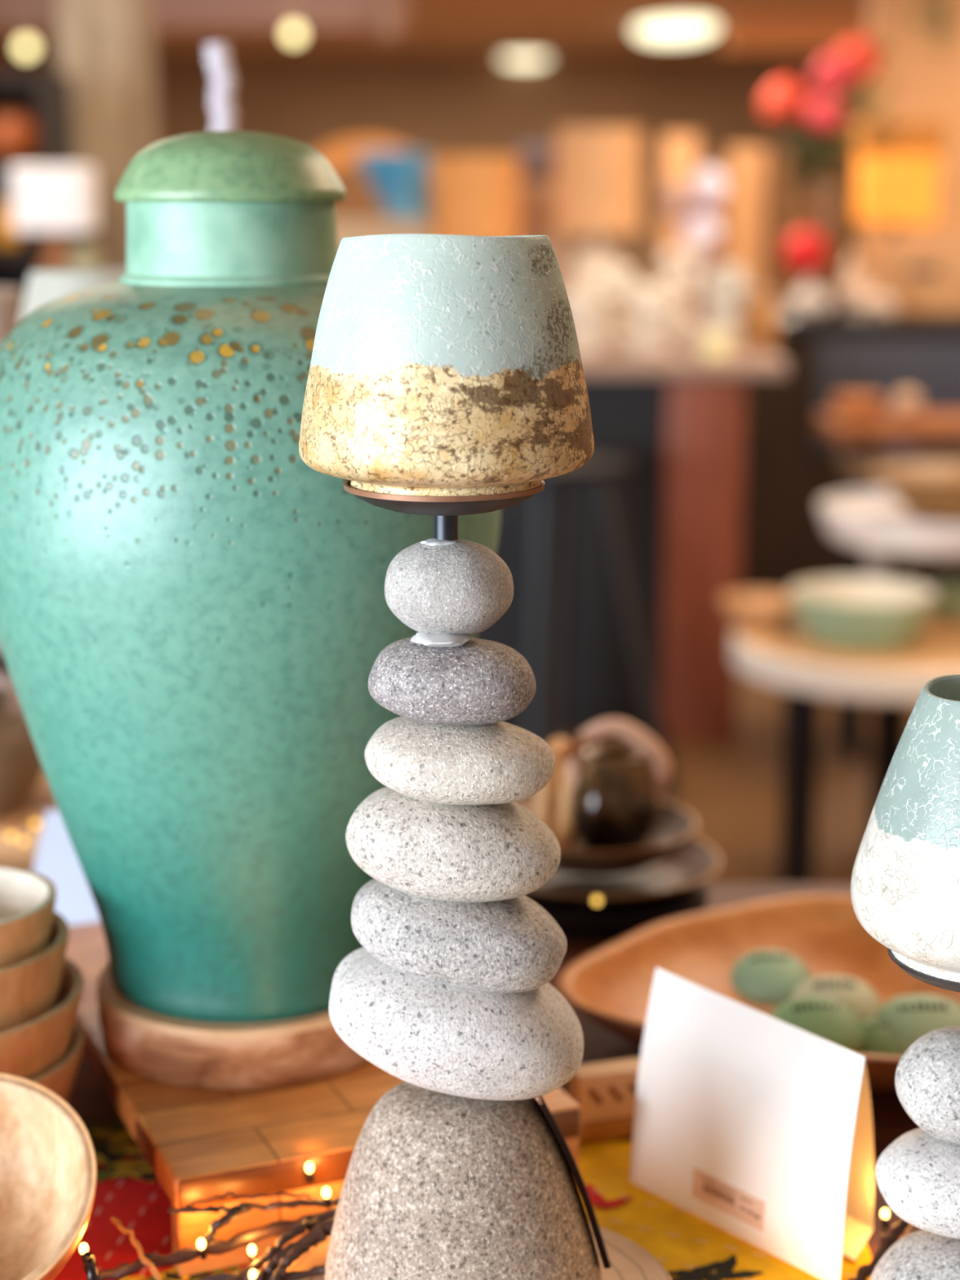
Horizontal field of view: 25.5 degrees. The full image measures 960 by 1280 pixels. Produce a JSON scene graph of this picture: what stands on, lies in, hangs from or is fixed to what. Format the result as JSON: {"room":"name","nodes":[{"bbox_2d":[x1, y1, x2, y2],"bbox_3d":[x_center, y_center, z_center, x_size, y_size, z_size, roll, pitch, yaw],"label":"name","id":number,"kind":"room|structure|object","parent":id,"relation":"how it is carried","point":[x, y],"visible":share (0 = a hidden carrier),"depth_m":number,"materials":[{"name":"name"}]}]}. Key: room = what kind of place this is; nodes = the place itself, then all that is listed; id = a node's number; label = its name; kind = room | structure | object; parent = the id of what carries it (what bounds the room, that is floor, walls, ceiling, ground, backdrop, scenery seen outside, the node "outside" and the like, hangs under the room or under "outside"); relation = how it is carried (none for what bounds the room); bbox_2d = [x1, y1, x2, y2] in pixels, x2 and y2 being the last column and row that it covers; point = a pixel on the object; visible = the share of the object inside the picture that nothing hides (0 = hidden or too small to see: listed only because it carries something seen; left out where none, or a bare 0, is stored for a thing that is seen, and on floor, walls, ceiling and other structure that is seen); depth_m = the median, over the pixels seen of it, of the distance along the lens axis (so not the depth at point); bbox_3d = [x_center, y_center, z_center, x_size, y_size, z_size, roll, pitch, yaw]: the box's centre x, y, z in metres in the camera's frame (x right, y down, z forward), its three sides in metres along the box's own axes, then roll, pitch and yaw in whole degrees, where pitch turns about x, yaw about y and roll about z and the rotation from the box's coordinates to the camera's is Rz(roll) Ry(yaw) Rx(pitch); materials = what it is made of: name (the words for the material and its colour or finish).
{"room":"shop","nodes":[
{"label":"shop","id":0,"kind":"room"},
{"bbox_2d":[0,54,866,333],"bbox_3d":[0.000,-3.359,16.717,8.400,2.400,0.100,0,12,0],"label":"wall","id":1,"kind":"structure","parent":0,"point":[436,104],"depth_m":16.49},
{"bbox_2d":[0,0,870,54],"bbox_3d":[0.000,-2.180,5.159,8.400,0.100,23.000,0,12,0],"label":"ceiling","id":2,"kind":"structure","parent":0,"point":[435,27],"depth_m":14.13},
{"bbox_2d":[17,0,34,56],"bbox_3d":[-1.649,-2.387,7.671,0.060,0.540,0.060,0,12,0],"label":"pendant bulb","id":3,"kind":"object","parent":2,"relation":"hanging from","point":[25,46],"visible":1,"depth_m":7.70,"materials":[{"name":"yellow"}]},
{"bbox_2d":[0,0,408,31],"bbox_3d":[-2.250,-2.707,8.753,3.900,0.363,0.250,0,12,0],"label":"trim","id":4,"kind":"structure","parent":2,"relation":"attached to","point":[166,15],"depth_m":8.66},
{"bbox_2d":[376,0,395,39],"bbox_3d":[-0.378,-2.629,8.525,0.080,0.422,0.107,0,12,0],"label":"light","id":5,"kind":"object","parent":2,"relation":"hanging from","point":[385,15],"visible":1,"depth_m":8.53,"materials":[{"name":"beige fabric"}]},
{"bbox_2d":[497,53,551,65],"bbox_3d":[0.345,-4.597,17.010,0.614,0.100,1.597,0,12,0],"label":"ceiling light","id":6,"kind":"object","parent":2,"relation":"attached to","point":[518,59],"visible":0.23,"depth_m":16.32,"materials":[{"name":"white"}]},
{"bbox_2d":[631,14,719,42],"bbox_3d":[1.224,-3.818,13.347,0.535,0.100,1.392,0,12,0],"label":"ceiling light","id":7,"kind":"object","parent":2,"relation":"attached to","point":[679,28],"visible":1,"depth_m":12.92,"materials":[{"name":"white"}]},
{"bbox_2d":[724,15,869,50],"bbox_3d":[2.843,-3.659,12.819,2.715,0.191,0.200,0,12,0],"label":"trim","id":8,"kind":"structure","parent":2,"relation":"attached to","point":[741,33],"depth_m":12.72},
{"bbox_2d":[911,0,955,62],"bbox_3d":[1.562,-2.298,7.309,0.149,0.605,0.120,0,12,0],"label":"hanging plant","id":9,"kind":"object","parent":2,"relation":"hanging from","point":[943,29],"visible":1,"depth_m":7.32,"materials":[{"name":"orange plant"}]},
{"bbox_2d":[555,669,915,883],"bbox_3d":[0.000,0.265,5.679,8.400,0.100,23.000,0,12,0],"label":"floor","id":10,"kind":"structure","parent":0,"point":[732,790],"depth_m":5.02,"materials":[{"name":"wood"}]},
{"bbox_2d":[17,288,26,323],"bbox_3d":[-0.854,-0.141,4.509,0.230,1.182,0.200,0,12,0],"label":"stand","id":11,"kind":"object","parent":10,"relation":"on","point":[21,292],"visible":0.09,"depth_m":4.29,"materials":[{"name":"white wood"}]},
{"bbox_2d":[9,165,97,269],"bbox_3d":[-0.863,-0.834,4.321,0.147,0.252,0.147,0,12,0],"label":"table lamp","id":12,"kind":"object","parent":11,"relation":"on","point":[55,200],"visible":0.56,"depth_m":4.24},
{"bbox_2d":[69,243,101,268],"bbox_3d":[-0.797,-0.752,4.298,0.064,0.100,0.064,0,12,0],"label":"ornament","id":13,"kind":"object","parent":11,"relation":"on","point":[84,255],"visible":0.51,"depth_m":4.27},
{"bbox_2d":[0,773,57,871],"bbox_3d":[-0.560,0.520,2.186,0.720,0.853,0.580,0,12,0],"label":"sideboard","id":14,"kind":"object","parent":10,"relation":"on","point":[15,854],"visible":0.02,"depth_m":1.83,"materials":[{"name":"brown wood"}]},
{"bbox_2d":[0,286,21,707],"bbox_3d":[-0.470,-0.113,2.041,0.078,0.445,0.078,7,14,30],"label":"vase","id":15,"kind":"object","parent":14,"relation":"on","point":[9,296],"visible":0.23,"depth_m":1.99,"materials":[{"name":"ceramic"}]},
{"bbox_2d":[0,686,44,819],"bbox_3d":[-0.441,0.099,1.861,0.122,0.106,0.122,0,12,0],"label":"round pot","id":16,"kind":"object","parent":14,"relation":"on","point":[21,771],"visible":0.84,"depth_m":1.83,"materials":[{"name":"brown ceramic"}]},
{"bbox_2d":[204,42,237,131],"bbox_3d":[-0.241,-0.221,2.018,0.034,0.667,0.028,0,12,0],"label":"stick","id":17,"kind":"object","parent":14,"relation":"on","point":[218,58],"visible":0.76,"depth_m":1.95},
{"bbox_3d":[-0.336,-0.034,1.884,0.104,0.357,0.104,0,12,0],"label":"candle holder","id":18,"kind":"object","parent":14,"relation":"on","visible":0},
{"bbox_2d":[19,267,125,321],"bbox_3d":[-0.336,-0.260,1.836,0.134,0.117,0.132,-9,15,-36],"label":"glass shade","id":19,"kind":"object","parent":18,"relation":"on","point":[43,286],"visible":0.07,"depth_m":1.78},
{"bbox_2d":[0,70,78,289],"bbox_3d":[-1.183,-0.567,5.349,0.320,1.664,0.300,0,12,0],"label":"hutch","id":20,"kind":"object","parent":10,"relation":"on","point":[46,94],"visible":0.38,"depth_m":5.19,"materials":[{"name":"brown wood"}]},
{"bbox_2d":[0,196,27,244],"bbox_3d":[-1.152,-1.026,5.200,0.090,0.116,0.090,0,12,0],"label":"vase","id":21,"kind":"object","parent":20,"relation":"on","point":[8,236],"visible":0.7,"depth_m":5.16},
{"bbox_2d":[0,70,35,88],"bbox_3d":[-1.183,-1.363,5.170,0.260,0.030,0.280,0,12,0],"label":"shelf","id":22,"kind":"object","parent":20,"relation":"attached to","point":[8,78],"depth_m":5.03,"materials":[{"name":"brown wood"}]},
{"bbox_2d":[0,109,38,161],"bbox_3d":[-1.137,-1.230,5.178,0.153,0.122,0.153,0,12,0],"label":"vase","id":23,"kind":"object","parent":20,"relation":"on","point":[19,141],"visible":0.87,"depth_m":5.12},
{"bbox_2d":[0,161,39,174],"bbox_3d":[-1.183,-1.157,5.213,0.260,0.030,0.280,0,12,0],"label":"shelf","id":24,"kind":"object","parent":20,"relation":"attached to","point":[5,166],"depth_m":5.07,"materials":[{"name":"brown wood"}]},
{"bbox_2d":[0,244,43,259],"bbox_3d":[-1.183,-0.961,5.255,0.260,0.030,0.280,0,12,0],"label":"shelf","id":25,"kind":"object","parent":20,"relation":"attached to","point":[24,251],"depth_m":5.12,"materials":[{"name":"brown wood"}]},
{"bbox_2d":[53,0,156,269],"bbox_3d":[-1.026,-1.061,5.907,0.280,2.400,0.281,8,15,35],"label":"post","id":26,"kind":"object","parent":10,"relation":"on","point":[105,46],"visible":0.19,"depth_m":5.72,"materials":[{"name":"brown wood"}]},
{"bbox_2d":[318,138,431,219],"bbox_3d":[-0.400,-0.987,7.575,0.656,1.560,0.070,0,12,0],"label":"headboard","id":27,"kind":"object","parent":10,"relation":"on","point":[361,202],"visible":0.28,"depth_m":7.41,"materials":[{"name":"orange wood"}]},
{"bbox_2d":[68,883,921,1257],"bbox_3d":[0.050,0.728,1.241,1.340,0.840,1.165,0,12,0],"label":"display table","id":28,"kind":"object","parent":10,"relation":"on","point":[88,1098],"visible":0.02,"depth_m":1.37,"materials":[{"name":"wood"}]},
{"bbox_2d":[33,809,100,925],"bbox_3d":[-0.257,0.177,1.561,0.138,0.105,0.072,1,12,5],"label":"tent card","id":29,"kind":"object","parent":28,"relation":"on","point":[56,860],"visible":0.12,"depth_m":1.54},
{"bbox_2d":[53,1113,173,1279],"bbox_3d":[-0.198,0.308,1.182,0.075,0.005,0.199,0,12,0],"label":"table runner","id":30,"kind":"object","parent":28,"relation":"on","point":[128,1190],"depth_m":1.16,"materials":[{"name":"red fabric"}]},
{"bbox_2d":[0,1073,97,1279],"bbox_3d":[-0.255,0.279,1.040,0.136,0.102,0.119,0,12,0],"label":"wooden bowl","id":31,"kind":"object","parent":30,"relation":"on","point":[48,1169],"visible":1,"depth_m":1.07,"materials":[{"name":"brown wood"}]},
{"bbox_2d":[30,1016,84,1103],"bbox_3d":[-0.315,0.264,1.201,0.182,0.074,0.180,0,12,0],"label":"wooden bowl","id":32,"kind":"object","parent":30,"relation":"on","point":[60,1079],"visible":0.26,"depth_m":1.18,"materials":[{"name":"brown wood"}]},
{"bbox_2d":[0,957,84,1079],"bbox_3d":[-0.309,0.235,1.195,0.172,0.079,0.170,0,12,0],"label":"wooden bowl","id":33,"kind":"object","parent":32,"relation":"on","point":[30,1050],"visible":0.48,"depth_m":1.16,"materials":[{"name":"brown wood"}]},
{"bbox_2d":[0,911,69,1032],"bbox_3d":[-0.304,0.207,1.189,0.148,0.086,0.146,0,12,0],"label":"wooden bowl","id":34,"kind":"object","parent":33,"relation":"on","point":[29,988],"visible":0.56,"depth_m":1.15,"materials":[{"name":"brown wood"}]},
{"bbox_2d":[0,865,56,968],"bbox_3d":[-0.296,0.177,1.182,0.120,0.071,0.119,0,12,0],"label":"wooden bowl","id":35,"kind":"object","parent":34,"relation":"on","point":[28,898],"visible":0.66,"depth_m":1.17,"materials":[{"name":"brown wood"}]},
{"bbox_2d":[79,1161,339,1279],"bbox_3d":[-0.124,0.298,1.061,0.155,0.039,0.059,-4,13,-20],"label":"twigs","id":36,"kind":"object","parent":30,"relation":"on","point":[277,1260],"visible":0.91,"depth_m":1.06,"materials":[{"name":"wood"}]},
{"bbox_2d":[7,820,600,925],"bbox_3d":[-0.138,0.185,1.647,0.490,0.053,0.080,5,13,21],"label":"string","id":37,"kind":"object","parent":28,"relation":"on","point":[597,900],"visible":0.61,"depth_m":1.69,"materials":[{"name":"black metal"}]},
{"bbox_2d":[65,921,581,1276],"bbox_3d":[-0.126,0.252,1.304,0.228,0.055,0.400,-5,13,-22],"label":"wood riser","id":38,"kind":"object","parent":28,"relation":"on","point":[199,1144],"visible":0.34,"depth_m":1.13,"materials":[{"name":"wood"}]},
{"bbox_2d":[97,961,368,1090],"bbox_3d":[-0.136,0.215,1.261,0.182,0.036,0.182,0,12,0],"label":"wooden base","id":39,"kind":"object","parent":38,"relation":"on","point":[202,1055],"visible":0.32,"depth_m":1.18,"materials":[{"name":"wood"}]},
{"bbox_2d":[0,130,501,1022],"bbox_3d":[-0.136,-0.040,1.208,0.296,0.485,0.294,1,12,4],"label":"urn","id":40,"kind":"object","parent":39,"relation":"on","point":[196,617],"visible":0.8,"depth_m":1.10,"materials":[{"name":"ceramic"}]},
{"bbox_2d":[568,1057,639,1144],"bbox_3d":[0.075,0.271,1.251,0.050,0.041,0.022,-4,13,-18],"label":"box","id":41,"kind":"object","parent":28,"relation":"on","point":[605,1092],"visible":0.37,"depth_m":1.24,"materials":[{"name":"brown wood"}]},
{"bbox_2d":[524,880,707,941],"bbox_3d":[0.093,0.198,1.667,0.170,0.020,0.170,0,12,0],"label":"tray","id":42,"kind":"object","parent":28,"relation":"on","point":[601,922],"visible":0.27,"depth_m":1.59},
{"bbox_2d":[528,835,722,903],"bbox_3d":[0.093,0.178,1.663,0.192,0.019,0.192,0,12,0],"label":"round plate","id":43,"kind":"object","parent":42,"relation":"on","point":[696,861],"visible":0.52,"depth_m":1.64,"materials":[{"name":"ceramic"}]},
{"bbox_2d":[515,792,698,875],"bbox_3d":[0.089,0.155,1.658,0.162,0.029,0.162,0,12,0],"label":"round plate","id":44,"kind":"object","parent":43,"relation":"on","point":[674,824],"visible":0.43,"depth_m":1.61,"materials":[{"name":"ceramic"}]},
{"bbox_2d":[533,737,576,849],"bbox_3d":[0.059,0.122,1.616,0.018,0.096,0.096,3,12,16],"label":"figurine","id":45,"kind":"object","parent":44,"relation":"on","point":[544,801],"visible":0.59,"depth_m":1.60,"materials":[{"name":"brown wood"}]},
{"bbox_2d":[566,718,671,850],"bbox_3d":[0.103,0.112,1.639,0.068,0.107,0.068,-11,16,-43],"label":"teapot","id":46,"kind":"object","parent":44,"relation":"on","point":[614,795],"visible":0.91,"depth_m":1.62,"materials":[{"name":"dark brown glazed ceramic"},{"name":"wood"}]},
{"bbox_2d":[578,1140,821,1279],"bbox_3d":[0.114,0.312,1.164,0.119,0.005,0.162,0,12,0],"label":"table runner","id":47,"kind":"object","parent":28,"relation":"on","point":[677,1242],"depth_m":1.14,"materials":[{"name":"yellow fabric"}]},
{"bbox_2d":[286,1222,671,1279],"bbox_3d":[-0.007,0.328,1.040,0.206,0.016,0.197,0,12,0],"label":"wood slice","id":48,"kind":"object","parent":47,"relation":"on","point":[628,1260],"visible":0.12,"depth_m":1.07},
{"bbox_2d":[324,480,601,1279],"bbox_3d":[-0.008,0.124,0.998,0.135,0.400,0.124,0,12,0],"label":"lamp base","id":49,"kind":"object","parent":48,"relation":"on","point":[457,1171],"visible":0.98,"depth_m":0.97,"materials":[{"name":"stone"}]},
{"bbox_2d":[298,233,594,496],"bbox_3d":[-0.015,-0.124,0.945,0.132,0.114,0.131,-4,13,-17],"label":"lampshade","id":50,"kind":"object","parent":49,"relation":"on","point":[442,365],"visible":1,"depth_m":0.90,"materials":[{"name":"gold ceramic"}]},
{"bbox_2d":[534,1095,611,1268],"bbox_3d":[0.044,0.262,1.025,0.041,0.105,0.030,0,12,0],"label":"cable","id":51,"kind":"object","parent":48,"relation":"on","point":[588,1206],"visible":0.99,"depth_m":1.01,"materials":[{"name":"black rubber"}]},
{"bbox_2d":[629,967,874,1279],"bbox_3d":[0.144,0.254,1.158,0.072,0.112,0.200,-8,15,-34],"label":"tent card","id":52,"kind":"object","parent":47,"relation":"on","point":[757,1125],"visible":1,"depth_m":1.13,"materials":[{"name":"white"}]},
{"bbox_2d":[848,1208,915,1279],"bbox_3d":[0.197,0.315,1.075,0.032,0.041,0.109,10,16,40],"label":"twigs","id":53,"kind":"object","parent":47,"relation":"on","point":[864,1271],"visible":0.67,"depth_m":1.09,"materials":[{"name":"wood"}]},
{"bbox_2d":[555,893,959,1090],"bbox_3d":[0.201,0.239,1.407,0.312,0.047,0.315,0,12,0],"label":"wooden bowl","id":54,"kind":"object","parent":28,"relation":"on","point":[611,984],"visible":0.34,"depth_m":1.48,"materials":[{"name":"brown wood"}]},
{"bbox_2d":[729,949,810,1008],"bbox_3d":[0.195,0.227,1.425,0.051,0.031,0.050,-12,17,-43],"label":"pebble","id":55,"kind":"object","parent":54,"relation":"in","point":[767,978],"visible":0.88,"depth_m":1.41,"materials":[{"name":"stone"}]},
{"bbox_2d":[770,995,864,1053],"bbox_3d":[0.208,0.241,1.318,0.059,0.032,0.051,-2,12,-9],"label":"pebble","id":56,"kind":"object","parent":54,"relation":"on","point":[827,1018],"visible":0.59,"depth_m":1.31,"materials":[{"name":"stone"}]},
{"bbox_2d":[790,974,882,1022],"bbox_3d":[0.232,0.238,1.381,0.060,0.032,0.054,5,13,20],"label":"pebble","id":57,"kind":"object","parent":54,"relation":"in","point":[855,993],"visible":0.55,"depth_m":1.38,"materials":[{"name":"stone"}]},
{"bbox_2d":[857,1017,903,1056],"bbox_3d":[0.254,0.254,1.326,0.048,0.030,0.042,1,12,5],"label":"pebble","id":58,"kind":"object","parent":54,"relation":"in","point":[878,1040],"visible":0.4,"depth_m":1.31,"materials":[{"name":"stone"}]},
{"bbox_2d":[875,994,959,1053],"bbox_3d":[0.280,0.245,1.331,0.066,0.034,0.058,1,12,4],"label":"pebble","id":59,"kind":"object","parent":54,"relation":"in","point":[908,1018],"visible":0.66,"depth_m":1.33,"materials":[{"name":"stone"}]},
{"bbox_2d":[870,947,959,1279],"bbox_3d":[0.236,0.244,1.003,0.096,0.205,0.088,0,12,0],"label":"lamp base","id":60,"kind":"object","parent":28,"relation":"on","point":[917,1175],"visible":0.97,"depth_m":0.98,"materials":[{"name":"stone"}]},
{"bbox_2d":[850,674,959,982],"bbox_3d":[0.233,0.084,0.969,0.125,0.128,0.123,-9,15,-36],"label":"lampshade","id":61,"kind":"object","parent":60,"relation":"on","point":[905,882],"visible":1,"depth_m":0.94,"materials":[{"name":"pale teal crackle-glazed glass"},{"name":"white crackled glass"}]},
{"bbox_2d":[520,453,678,800],"bbox_3d":[0.254,-0.033,4.965,0.436,0.790,0.334,0,12,0],"label":"bar stool","id":62,"kind":"object","parent":10,"relation":"on","point":[544,716],"visible":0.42,"depth_m":4.87,"materials":[{"name":"metal"}]},
{"bbox_2d":[475,333,787,742],"bbox_3d":[0.189,-0.313,5.812,1.138,0.975,1.000,0,12,0],"label":"counter","id":63,"kind":"object","parent":10,"relation":"on","point":[677,415],"depth_m":5.36,"materials":[{"name":"wood"}]},
{"bbox_2d":[336,219,431,248],"bbox_3d":[-0.270,-0.993,5.872,0.290,0.330,0.240,0,12,0],"label":"box","id":64,"kind":"object","parent":63,"relation":"on","point":[344,228],"visible":0.08,"depth_m":5.72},
{"bbox_2d":[355,151,431,220],"bbox_3d":[-0.235,-1.243,5.819,0.210,0.183,0.199,0,12,0],"label":"picture","id":65,"kind":"object","parent":64,"relation":"on","point":[401,181],"visible":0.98,"depth_m":5.75,"materials":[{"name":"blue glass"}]},
{"bbox_2d":[431,155,519,236],"bbox_3d":[-0.011,-1.033,5.659,0.234,0.498,0.234,0,12,0],"label":"box","id":66,"kind":"object","parent":63,"relation":"on","point":[472,195],"visible":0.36,"depth_m":5.53,"materials":[{"name":"orange fabric"}]},
{"bbox_2d":[519,181,565,287],"bbox_3d":[0.163,-1.064,5.959,0.150,0.434,0.100,0,12,0],"label":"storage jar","id":67,"kind":"object","parent":63,"relation":"on","point":[536,198],"visible":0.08,"depth_m":5.88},
{"bbox_2d":[516,142,555,181],"bbox_3d":[0.163,-1.328,5.903,0.120,0.105,0.100,0,12,0],"label":"box","id":68,"kind":"object","parent":67,"relation":"on","point":[536,159],"visible":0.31,"depth_m":5.85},
{"bbox_2d":[566,288,606,356],"bbox_3d":[0.263,-0.800,5.357,0.102,0.170,0.091,-9,15,-37],"label":"coral","id":69,"kind":"object","parent":63,"relation":"on","point":[588,315],"visible":0.85,"depth_m":5.33},
{"bbox_2d":[554,126,641,346],"bbox_3d":[0.315,-1.079,5.700,0.232,0.571,0.232,0,12,0],"label":"table lamp","id":70,"kind":"object","parent":63,"relation":"on","point":[598,169],"visible":0.62,"depth_m":5.58,"materials":[{"name":"beige fabric"}]},
{"bbox_2d":[596,264,640,350],"bbox_3d":[0.364,-0.865,5.532,0.116,0.223,0.092,0,12,0],"label":"coral","id":71,"kind":"object","parent":63,"relation":"on","point":[616,287],"visible":0.94,"depth_m":5.51},
{"bbox_2d":[631,282,670,355],"bbox_3d":[0.432,-0.813,5.384,0.099,0.184,0.089,0,12,0],"label":"coral","id":72,"kind":"object","parent":63,"relation":"on","point":[652,305],"visible":1,"depth_m":5.37},
{"bbox_2d":[658,244,704,346],"bbox_3d":[0.533,-0.918,5.676,0.127,0.275,0.112,0,12,0],"label":"coral","id":73,"kind":"object","parent":63,"relation":"on","point":[680,271],"visible":0.93,"depth_m":5.64},
{"bbox_2d":[581,333,787,377],"bbox_3d":[0.189,-0.770,5.715,1.138,0.040,1.000,0,12,0],"label":"countertop","id":74,"kind":"structure","parent":63,"relation":"on","point":[685,361],"depth_m":5.23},
{"bbox_2d":[662,165,726,329],"bbox_3d":[0.601,-1.071,5.886,0.188,0.476,0.145,0,12,0],"label":"flower","id":75,"kind":"object","parent":63,"relation":"on","point":[702,228],"visible":0.72,"depth_m":5.85,"materials":[{"name":"plant"}]},
{"bbox_2d":[702,333,729,359],"bbox_3d":[0.588,-0.732,5.293,0.069,0.060,0.069,0,12,0],"label":"candle jar","id":76,"kind":"object","parent":63,"relation":"on","point":[714,345],"visible":1,"depth_m":5.27,"materials":[{"name":"yellow glass"}]},
{"bbox_2d":[693,264,750,353],"bbox_3d":[0.616,-0.839,5.410,0.140,0.231,0.112,0,12,0],"label":"figurine","id":77,"kind":"object","parent":63,"relation":"on","point":[726,288],"visible":0.8,"depth_m":5.38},
{"bbox_2d":[740,290,778,349],"bbox_3d":[0.739,-0.845,5.607,0.100,0.151,0.100,0,12,0],"label":"jar","id":78,"kind":"object","parent":63,"relation":"on","point":[759,327],"visible":0.94,"depth_m":5.57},
{"bbox_2d":[659,134,699,284],"bbox_3d":[0.756,-1.127,8.169,0.137,1.588,0.050,0,12,0],"label":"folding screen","id":79,"kind":"object","parent":10,"relation":"on","point":[680,153],"visible":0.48,"depth_m":8.01,"materials":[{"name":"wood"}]},
{"bbox_2d":[721,146,766,304],"bbox_3d":[1.003,-1.109,8.199,0.126,1.540,0.300,0,12,0],"label":"box","id":80,"kind":"object","parent":10,"relation":"on","point":[744,167],"visible":0.47,"depth_m":7.95,"materials":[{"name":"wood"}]},
{"bbox_2d":[762,153,794,304],"bbox_3d":[1.125,-1.109,8.250,0.105,1.519,0.300,0,12,0],"label":"box","id":81,"kind":"object","parent":10,"relation":"on","point":[779,200],"visible":0.22,"depth_m":8.00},
{"bbox_2d":[731,611,959,883],"bbox_3d":[0.829,0.242,4.304,0.645,0.516,0.645,0,12,0],"label":"side table","id":82,"kind":"object","parent":10,"relation":"on","point":[787,660],"visible":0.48,"depth_m":4.17,"materials":[{"name":"beige wood"}]},
{"bbox_2d":[720,591,796,631],"bbox_3d":[0.574,-0.055,4.322,0.171,0.059,0.171,0,12,0],"label":"wooden dish","id":83,"kind":"object","parent":82,"relation":"on","point":[748,611],"visible":0.9,"depth_m":4.28,"materials":[{"name":"brown wood"}]},
{"bbox_2d":[789,577,937,652],"bbox_3d":[0.751,-0.047,4.179,0.286,0.103,0.286,0,12,0],"label":"bowl","id":84,"kind":"object","parent":82,"relation":"on","point":[848,614],"visible":1,"depth_m":4.10,"materials":[{"name":"green ceramic"}]},
{"bbox_2d":[817,489,959,578],"bbox_3d":[0.952,-0.167,4.432,0.494,0.229,0.494,0,12,0],"label":"pedestal stand","id":85,"kind":"object","parent":82,"relation":"on","point":[875,522],"visible":0.62,"depth_m":4.29,"materials":[{"name":"white ceramic"}]},
{"bbox_2d":[871,462,959,521],"bbox_3d":[0.972,-0.302,4.403,0.318,0.092,0.318,0,12,0],"label":"wooden bowl","id":86,"kind":"object","parent":85,"relation":"on","point":[930,491],"visible":1,"depth_m":4.34,"materials":[{"name":"brown wood"}]},
{"bbox_2d":[931,577,959,620],"bbox_3d":[0.975,-0.085,4.388,0.100,0.090,0.100,0,12,0],"label":"cup","id":87,"kind":"object","parent":82,"relation":"on","point":[947,605],"visible":0.82,"depth_m":4.35,"materials":[{"name":"ceramic"}]},
{"bbox_2d":[734,304,959,593],"bbox_3d":[1.313,-0.574,6.981,1.040,1.000,0.905,0,12,0],"label":"counter","id":88,"kind":"object","parent":10,"relation":"on","point":[789,466],"visible":0.44,"depth_m":6.52,"materials":[{"name":"black wood"}]},
{"bbox_2d":[782,228,828,316],"bbox_3d":[1.006,-1.137,6.579,0.143,0.269,0.144,0,12,0],"label":"flower","id":89,"kind":"object","parent":88,"relation":"on","point":[805,252],"visible":0.98,"depth_m":6.52,"materials":[{"name":"red plant"}]},
{"bbox_2d":[790,275,831,319],"bbox_3d":[1.009,-1.048,6.492,0.121,0.132,0.107,0,12,0],"label":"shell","id":90,"kind":"object","parent":88,"relation":"on","point":[811,302],"visible":1,"depth_m":6.46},
{"bbox_2d":[760,35,898,314],"bbox_3d":[1.097,-1.462,6.691,0.433,0.856,0.233,0,12,0],"label":"flower vase","id":91,"kind":"object","parent":88,"relation":"on","point":[827,209],"visible":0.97,"depth_m":6.64,"materials":[{"name":"pink plant"}]},
{"bbox_2d":[831,246,875,316],"bbox_3d":[1.164,-1.113,6.602,0.137,0.213,0.120,0,12,0],"label":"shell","id":92,"kind":"object","parent":88,"relation":"on","point":[852,294],"visible":0.98,"depth_m":6.57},
{"bbox_2d":[866,281,897,318],"bbox_3d":[1.232,-1.042,6.511,0.090,0.112,0.079,0,12,0],"label":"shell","id":93,"kind":"object","parent":88,"relation":"on","point":[882,305],"visible":1,"depth_m":6.49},
{"bbox_2d":[853,120,946,236],"bbox_3d":[1.371,-1.397,7.003,0.259,0.602,0.230,0,12,0],"label":"table lamp","id":94,"kind":"object","parent":88,"relation":"on","point":[896,183],"visible":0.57,"depth_m":6.87,"materials":[{"name":"orange"}]},
{"bbox_2d":[870,236,959,313],"bbox_3d":[1.491,-1.172,6.823,0.437,0.236,0.204,0,12,0],"label":"wooden crate","id":95,"kind":"object","parent":88,"relation":"on","point":[922,274],"visible":0.85,"depth_m":6.73,"materials":[{"name":"beige wood"}]},
{"bbox_2d":[815,411,959,760],"bbox_3d":[1.089,-0.133,5.288,0.493,0.841,0.280,0,12,0],"label":"display rack","id":96,"kind":"object","parent":10,"relation":"on","point":[860,455],"visible":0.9,"depth_m":5.16,"materials":[{"name":"brown wood"}]},
{"bbox_2d":[832,393,882,419],"bbox_3d":[0.922,-0.570,5.195,0.122,0.053,0.122,0,12,0],"label":"bowl","id":97,"kind":"object","parent":96,"relation":"on","point":[846,406],"visible":1,"depth_m":5.15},
{"bbox_2d":[815,411,959,442],"bbox_3d":[1.089,-0.522,5.205,0.493,0.045,0.280,0,12,0],"label":"shelf","id":98,"kind":"object","parent":96,"relation":"attached to","point":[926,426],"depth_m":5.07,"materials":[{"name":"brown wood"}]},
{"bbox_2d":[837,448,959,480],"bbox_3d":[1.119,-0.432,5.224,0.433,0.045,0.280,0,12,0],"label":"shelf","id":99,"kind":"object","parent":96,"relation":"attached to","point":[856,464],"depth_m":5.15,"materials":[{"name":"brown wood"}]},
{"bbox_2d":[875,442,933,455],"bbox_3d":[1.040,-0.474,5.215,0.154,0.034,0.154,0,12,0],"label":"dish","id":100,"kind":"object","parent":96,"relation":"on","point":[890,448],"visible":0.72,"depth_m":5.17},
{"bbox_2d":[892,389,922,417],"bbox_3d":[1.040,-0.575,5.174,0.072,0.070,0.072,0,12,0],"label":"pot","id":101,"kind":"object","parent":96,"relation":"on","point":[907,403],"visible":1,"depth_m":5.15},
{"bbox_2d":[860,0,959,286],"bbox_3d":[2.947,-1.800,9.381,2.507,2.400,0.100,0,12,0],"label":"wall partition","id":102,"kind":"structure","parent":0,"point":[928,89],"depth_m":9.20,"materials":[{"name":"wood"}]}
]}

